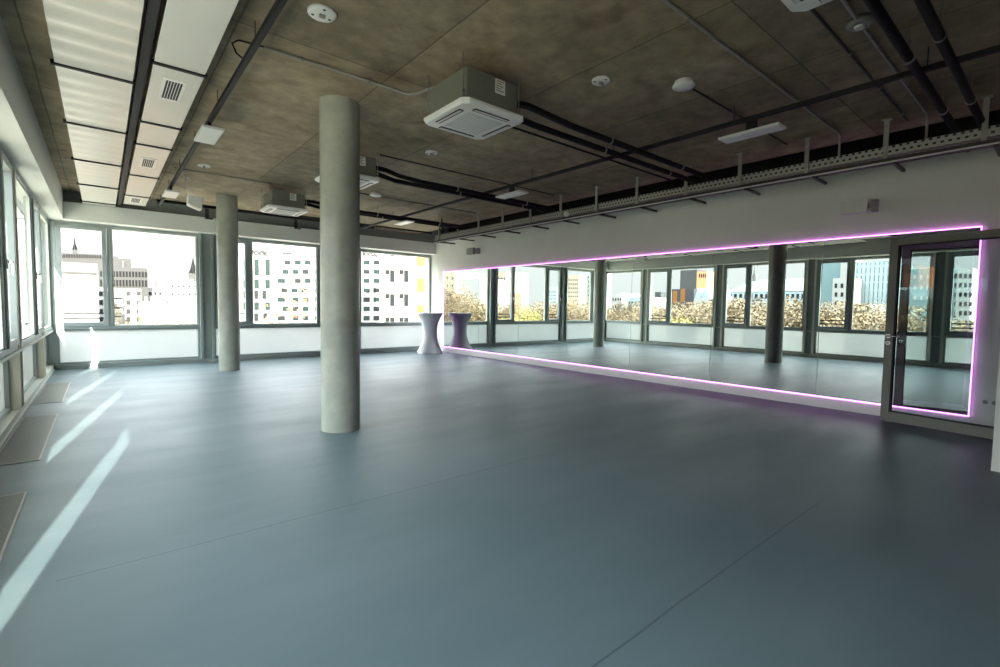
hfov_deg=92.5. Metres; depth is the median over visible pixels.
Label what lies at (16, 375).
trim
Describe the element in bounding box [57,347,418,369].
trim
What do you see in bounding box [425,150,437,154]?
detector base
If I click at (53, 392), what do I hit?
floor vent
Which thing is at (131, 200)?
ceiling panel
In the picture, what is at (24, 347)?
trim
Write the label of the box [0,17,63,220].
wall
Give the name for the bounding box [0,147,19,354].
window
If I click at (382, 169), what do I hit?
insulated pipe
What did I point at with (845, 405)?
baseboard
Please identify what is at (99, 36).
ceiling panel
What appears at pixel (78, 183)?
rail
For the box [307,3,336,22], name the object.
detector base
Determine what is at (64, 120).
rail
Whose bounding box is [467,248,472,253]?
grille
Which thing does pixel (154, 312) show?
building
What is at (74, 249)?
spire
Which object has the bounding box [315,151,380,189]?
air conditioner
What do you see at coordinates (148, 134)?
ceiling panel
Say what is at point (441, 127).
outlet
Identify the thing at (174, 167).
conduit
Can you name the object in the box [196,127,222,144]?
diffuser
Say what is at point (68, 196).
wall
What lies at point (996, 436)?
wall
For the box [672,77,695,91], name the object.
detector
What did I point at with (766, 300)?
wall mirror
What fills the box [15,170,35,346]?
window
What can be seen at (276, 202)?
air conditioner
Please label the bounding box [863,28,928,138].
conduit
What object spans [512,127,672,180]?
conduit
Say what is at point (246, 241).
window
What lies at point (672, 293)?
wall mirror
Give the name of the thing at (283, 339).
wall panel
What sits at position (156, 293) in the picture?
apartment block
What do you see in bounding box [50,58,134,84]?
rail
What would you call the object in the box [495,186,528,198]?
panel light
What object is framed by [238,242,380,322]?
hotel building
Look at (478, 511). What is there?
floor
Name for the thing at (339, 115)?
round column
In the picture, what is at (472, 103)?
air conditioner
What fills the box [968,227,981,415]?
led strip
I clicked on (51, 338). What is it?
trim
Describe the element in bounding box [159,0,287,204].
track
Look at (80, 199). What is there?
rail
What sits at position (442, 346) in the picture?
led strip
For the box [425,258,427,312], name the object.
wall
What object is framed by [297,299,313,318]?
street tree
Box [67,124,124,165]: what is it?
ceiling panel
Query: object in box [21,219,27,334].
window pane
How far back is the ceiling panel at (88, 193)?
8.42 m
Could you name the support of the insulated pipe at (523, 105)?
hanging from the ceiling
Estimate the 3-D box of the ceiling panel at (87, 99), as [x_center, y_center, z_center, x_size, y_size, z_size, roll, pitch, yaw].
[-3.837,-2.291,4.541,0.490,0.220,1.570,-2,4,-40]
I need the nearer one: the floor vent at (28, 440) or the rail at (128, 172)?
the floor vent at (28, 440)
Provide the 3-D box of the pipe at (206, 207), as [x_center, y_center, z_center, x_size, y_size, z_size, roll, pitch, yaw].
[-5.164,-2.643,11.220,4.700,0.288,0.100,-2,4,-40]
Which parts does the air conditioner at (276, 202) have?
casing, grille panel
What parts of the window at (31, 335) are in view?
pane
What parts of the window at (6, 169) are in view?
handle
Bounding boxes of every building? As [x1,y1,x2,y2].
[19,250,117,335]
[98,258,147,301]
[138,297,165,323]
[165,299,195,323]
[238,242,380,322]
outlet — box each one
[436,109,463,123]
[439,126,473,137]
[472,108,509,121]
[482,125,510,136]
[980,398,995,406]
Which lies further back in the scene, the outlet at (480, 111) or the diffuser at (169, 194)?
the diffuser at (169, 194)
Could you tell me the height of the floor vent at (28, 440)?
0.006 m
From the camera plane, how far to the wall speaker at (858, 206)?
6.16 m
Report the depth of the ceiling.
4.47 m
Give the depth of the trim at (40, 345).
7.69 m
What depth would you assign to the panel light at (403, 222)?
10.21 m
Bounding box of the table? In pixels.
[417,313,442,353]
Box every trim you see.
[0,330,52,363]
[0,365,54,447]
[8,161,24,409]
[36,203,46,377]
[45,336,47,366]
[47,219,56,368]
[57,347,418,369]
[198,233,214,357]
[360,248,360,350]
[443,227,982,415]
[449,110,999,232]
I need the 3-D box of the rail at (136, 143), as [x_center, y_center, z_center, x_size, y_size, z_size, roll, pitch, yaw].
[-4.166,-2.258,5.760,0.372,0.034,0.036,-2,4,-40]
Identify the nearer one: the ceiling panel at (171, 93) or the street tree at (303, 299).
the ceiling panel at (171, 93)
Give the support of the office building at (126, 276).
on the ground
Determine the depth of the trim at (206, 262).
10.77 m
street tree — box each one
[175,317,194,323]
[262,288,313,322]
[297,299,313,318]
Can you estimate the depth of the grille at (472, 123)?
4.34 m
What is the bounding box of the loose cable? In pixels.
[231,39,263,58]
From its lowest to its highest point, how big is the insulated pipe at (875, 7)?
0.260 m
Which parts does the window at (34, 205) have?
frame, sash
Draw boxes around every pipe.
[157,199,373,229]
[305,199,475,228]
[305,203,465,229]
[376,166,564,210]
[376,171,556,212]
[517,100,719,180]
[521,117,702,183]
[863,0,969,151]
[914,0,991,147]
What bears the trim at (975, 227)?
attached to the wall at (958, 190)
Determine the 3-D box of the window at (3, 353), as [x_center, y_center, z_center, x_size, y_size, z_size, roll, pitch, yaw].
[-4.438,-0.777,4.084,0.080,2.090,1.620,-2,4,-40]
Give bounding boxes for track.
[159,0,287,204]
[360,44,999,228]
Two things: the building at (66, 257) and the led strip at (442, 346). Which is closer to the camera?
the led strip at (442, 346)
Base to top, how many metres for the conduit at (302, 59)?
0.068 m
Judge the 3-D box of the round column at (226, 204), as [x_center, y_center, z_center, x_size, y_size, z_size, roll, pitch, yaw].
[-5.370,-0.982,9.455,0.374,3.420,0.374,-2,4,-40]
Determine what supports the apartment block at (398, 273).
on the ground
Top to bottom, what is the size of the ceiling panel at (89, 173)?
0.220 m
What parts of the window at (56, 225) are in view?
safety rail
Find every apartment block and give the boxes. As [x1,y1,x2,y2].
[20,260,99,335]
[99,288,140,323]
[148,288,165,301]
[154,278,195,303]
[381,254,415,321]
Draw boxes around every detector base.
[198,163,210,167]
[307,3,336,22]
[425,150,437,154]
[592,75,610,85]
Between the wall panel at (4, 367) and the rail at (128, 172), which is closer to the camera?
the wall panel at (4, 367)
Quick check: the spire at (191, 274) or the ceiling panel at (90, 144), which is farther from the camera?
the spire at (191, 274)
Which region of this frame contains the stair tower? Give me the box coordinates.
[416,257,424,321]
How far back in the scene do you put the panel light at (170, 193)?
7.83 m
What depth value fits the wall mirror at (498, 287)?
12.05 m
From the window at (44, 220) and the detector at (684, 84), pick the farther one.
the window at (44, 220)
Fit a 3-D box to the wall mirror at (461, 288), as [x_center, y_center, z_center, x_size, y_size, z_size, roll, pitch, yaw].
[-1.108,-0.661,13.368,0.010,2.161,1.708,-2,4,-40]
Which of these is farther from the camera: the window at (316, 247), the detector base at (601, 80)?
the window at (316, 247)
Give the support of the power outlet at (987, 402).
attached to the wall at (958, 190)
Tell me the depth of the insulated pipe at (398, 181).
7.90 m
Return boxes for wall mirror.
[443,269,478,350]
[478,266,518,355]
[518,262,568,361]
[567,256,632,370]
[629,250,713,380]
[709,240,823,394]
[816,227,980,414]
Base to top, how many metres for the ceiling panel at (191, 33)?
0.220 m
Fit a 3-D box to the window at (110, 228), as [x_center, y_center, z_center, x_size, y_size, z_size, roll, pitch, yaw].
[-7.354,-1.160,10.242,1.550,2.090,0.100,-2,4,-40]
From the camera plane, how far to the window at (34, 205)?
7.48 m
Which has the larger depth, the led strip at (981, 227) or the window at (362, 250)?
the window at (362, 250)
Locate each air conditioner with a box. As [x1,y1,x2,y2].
[260,184,308,215]
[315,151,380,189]
[424,51,522,139]
[781,0,832,11]
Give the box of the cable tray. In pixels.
[433,94,999,243]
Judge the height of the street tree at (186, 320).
15.463 m
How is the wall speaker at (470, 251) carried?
attached to the wall at (958, 190)
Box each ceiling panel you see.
[42,0,143,80]
[55,66,131,132]
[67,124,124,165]
[74,160,120,187]
[79,185,117,203]
[83,202,115,206]
[123,189,148,205]
[125,162,157,196]
[130,126,169,177]
[137,110,178,148]
[141,39,202,127]
[154,0,238,74]
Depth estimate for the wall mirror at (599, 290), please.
9.60 m
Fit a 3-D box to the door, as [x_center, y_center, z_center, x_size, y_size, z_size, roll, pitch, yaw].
[5.064,-0.006,5.313,0.179,2.213,1.294,-1,4,-30]
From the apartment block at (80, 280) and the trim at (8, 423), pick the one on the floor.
the trim at (8, 423)
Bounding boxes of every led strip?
[442,346,968,416]
[450,226,982,271]
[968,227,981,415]
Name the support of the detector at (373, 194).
attached to the ceiling
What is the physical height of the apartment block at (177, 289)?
19.497 m
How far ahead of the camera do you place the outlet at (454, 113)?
4.18 m
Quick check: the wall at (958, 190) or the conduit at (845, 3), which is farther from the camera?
the wall at (958, 190)
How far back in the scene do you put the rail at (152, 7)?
4.07 m
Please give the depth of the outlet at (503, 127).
4.51 m
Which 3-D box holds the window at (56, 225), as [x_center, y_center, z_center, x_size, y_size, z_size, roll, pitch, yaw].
[-8.260,-1.131,9.471,0.830,2.090,0.220,-2,4,-40]
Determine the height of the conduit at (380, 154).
0.020 m
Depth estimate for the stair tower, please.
45.46 m
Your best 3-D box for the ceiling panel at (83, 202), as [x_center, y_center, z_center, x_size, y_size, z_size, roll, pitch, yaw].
[-7.731,-2.607,9.225,0.490,0.220,0.270,-2,4,-40]
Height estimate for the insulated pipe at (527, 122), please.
0.261 m
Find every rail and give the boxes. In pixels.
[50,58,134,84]
[63,119,127,134]
[71,156,122,167]
[77,182,118,189]
[80,199,116,205]
[117,0,160,205]
[124,193,149,198]
[128,172,158,179]
[135,141,172,150]
[139,118,181,130]
[151,57,206,78]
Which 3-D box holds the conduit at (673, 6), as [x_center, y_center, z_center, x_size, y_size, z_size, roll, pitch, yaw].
[2.517,-2.126,4.385,3.772,0.337,0.034,-2,4,-40]
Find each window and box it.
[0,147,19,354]
[0,211,6,358]
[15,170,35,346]
[25,194,43,338]
[40,208,52,333]
[52,220,110,329]
[108,225,199,328]
[213,235,250,326]
[250,239,318,326]
[319,245,319,325]
[361,249,430,324]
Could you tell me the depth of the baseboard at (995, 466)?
4.06 m
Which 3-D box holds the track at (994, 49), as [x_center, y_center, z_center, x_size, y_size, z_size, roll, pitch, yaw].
[0.053,-2.424,7.727,0.040,0.190,11.150,-2,4,-40]
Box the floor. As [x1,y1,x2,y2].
[0,351,999,666]
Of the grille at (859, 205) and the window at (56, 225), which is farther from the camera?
the window at (56, 225)
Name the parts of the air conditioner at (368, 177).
casing, grille panel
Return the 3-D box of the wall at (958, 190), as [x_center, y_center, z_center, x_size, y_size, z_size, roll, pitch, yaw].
[2.148,-1.069,9.983,0.700,3.760,12.500,-2,4,-40]
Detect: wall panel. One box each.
[0,360,9,421]
[23,343,36,392]
[56,328,200,364]
[215,326,320,356]
[361,325,422,349]
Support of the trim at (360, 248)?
attached to the wall at (68, 196)
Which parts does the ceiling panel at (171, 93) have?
grille plate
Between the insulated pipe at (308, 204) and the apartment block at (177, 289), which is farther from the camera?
the apartment block at (177, 289)
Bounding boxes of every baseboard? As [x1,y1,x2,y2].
[443,346,968,422]
[991,461,999,471]
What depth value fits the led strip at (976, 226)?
7.14 m
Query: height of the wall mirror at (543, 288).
2.161 m
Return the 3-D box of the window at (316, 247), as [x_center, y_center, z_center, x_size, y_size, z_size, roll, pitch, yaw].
[-5.338,-1.222,11.914,1.610,2.090,0.100,-2,4,-40]
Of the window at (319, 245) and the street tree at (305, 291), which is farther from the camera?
the street tree at (305, 291)
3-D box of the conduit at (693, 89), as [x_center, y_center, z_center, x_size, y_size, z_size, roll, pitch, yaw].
[2.667,-2.320,5.199,2.350,0.018,0.018,-2,4,-40]
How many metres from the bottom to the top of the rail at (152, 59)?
0.034 m
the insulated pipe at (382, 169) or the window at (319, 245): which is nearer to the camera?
the insulated pipe at (382, 169)
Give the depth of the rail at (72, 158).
6.44 m
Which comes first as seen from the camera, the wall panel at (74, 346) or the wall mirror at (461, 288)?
the wall panel at (74, 346)
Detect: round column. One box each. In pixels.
[216,194,239,370]
[319,95,359,432]
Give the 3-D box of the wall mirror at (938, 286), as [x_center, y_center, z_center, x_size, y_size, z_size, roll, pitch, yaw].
[4.952,-0.169,6.080,0.010,2.161,1.536,-2,4,-40]
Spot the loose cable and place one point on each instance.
(232, 43)
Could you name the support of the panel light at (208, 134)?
hanging from the track at (278, 5)
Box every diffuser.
[163,191,178,198]
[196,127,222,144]
[394,221,412,224]
[497,192,527,198]
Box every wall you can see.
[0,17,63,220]
[17,190,448,242]
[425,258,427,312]
[431,147,999,426]
[992,351,999,461]
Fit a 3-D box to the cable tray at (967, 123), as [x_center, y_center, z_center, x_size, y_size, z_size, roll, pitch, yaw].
[2.307,-2.723,10.004,0.049,0.445,12.480,-2,4,-40]
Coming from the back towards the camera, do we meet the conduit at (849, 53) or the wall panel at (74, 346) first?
the wall panel at (74, 346)
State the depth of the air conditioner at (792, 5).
2.61 m
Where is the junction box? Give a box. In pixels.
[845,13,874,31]
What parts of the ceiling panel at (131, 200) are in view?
grille plate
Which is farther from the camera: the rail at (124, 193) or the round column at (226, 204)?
the round column at (226, 204)
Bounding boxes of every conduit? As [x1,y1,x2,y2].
[174,167,271,183]
[263,45,435,95]
[294,215,431,233]
[360,193,475,212]
[380,154,553,194]
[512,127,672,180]
[662,0,840,155]
[691,88,787,144]
[810,8,908,120]
[840,0,858,19]
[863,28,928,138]
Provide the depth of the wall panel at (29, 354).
7.22 m
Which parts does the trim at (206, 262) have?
recessed panel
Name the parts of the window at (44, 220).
pane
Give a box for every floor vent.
[0,414,57,465]
[0,491,27,561]
[32,382,69,404]
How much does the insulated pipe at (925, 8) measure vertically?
0.255 m
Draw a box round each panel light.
[162,186,179,198]
[194,121,223,144]
[394,216,414,224]
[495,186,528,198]
[718,119,786,143]
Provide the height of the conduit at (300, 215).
0.044 m
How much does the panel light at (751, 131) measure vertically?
0.140 m
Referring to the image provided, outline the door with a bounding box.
[880,229,999,438]
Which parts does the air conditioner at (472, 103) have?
hanger rod, hanger rod, grille panel, casing, hanger rod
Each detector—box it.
[370,192,381,196]
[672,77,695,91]
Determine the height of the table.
1.138 m
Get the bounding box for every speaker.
[182,176,202,210]
[467,247,479,254]
[840,198,878,214]
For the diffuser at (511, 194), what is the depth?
7.54 m
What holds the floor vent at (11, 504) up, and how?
in the floor
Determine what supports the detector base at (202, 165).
attached to the ceiling
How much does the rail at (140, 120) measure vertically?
0.034 m
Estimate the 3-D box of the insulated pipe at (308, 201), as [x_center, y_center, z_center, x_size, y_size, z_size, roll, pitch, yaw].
[-1.859,-2.563,10.357,4.719,0.256,0.130,-2,4,-40]
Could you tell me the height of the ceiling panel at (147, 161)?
0.228 m
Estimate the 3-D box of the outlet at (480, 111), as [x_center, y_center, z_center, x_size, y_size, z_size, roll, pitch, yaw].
[-0.075,-1.897,4.157,0.380,0.015,0.044,-2,4,-40]
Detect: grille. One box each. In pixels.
[270,210,297,214]
[445,112,501,134]
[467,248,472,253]
[840,199,866,213]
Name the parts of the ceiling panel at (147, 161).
grille plate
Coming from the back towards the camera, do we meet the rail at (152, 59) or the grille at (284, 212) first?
the grille at (284, 212)
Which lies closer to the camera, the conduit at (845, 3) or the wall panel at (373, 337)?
the conduit at (845, 3)
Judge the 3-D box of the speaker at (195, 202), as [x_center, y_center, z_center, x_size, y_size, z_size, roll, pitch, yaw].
[-5.171,-2.351,8.043,0.279,0.524,0.200,-2,4,-40]
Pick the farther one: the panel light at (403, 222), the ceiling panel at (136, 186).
the panel light at (403, 222)
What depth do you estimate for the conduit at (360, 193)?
9.65 m
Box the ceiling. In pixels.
[0,0,999,233]
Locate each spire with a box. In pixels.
[72,237,77,253]
[188,258,195,281]

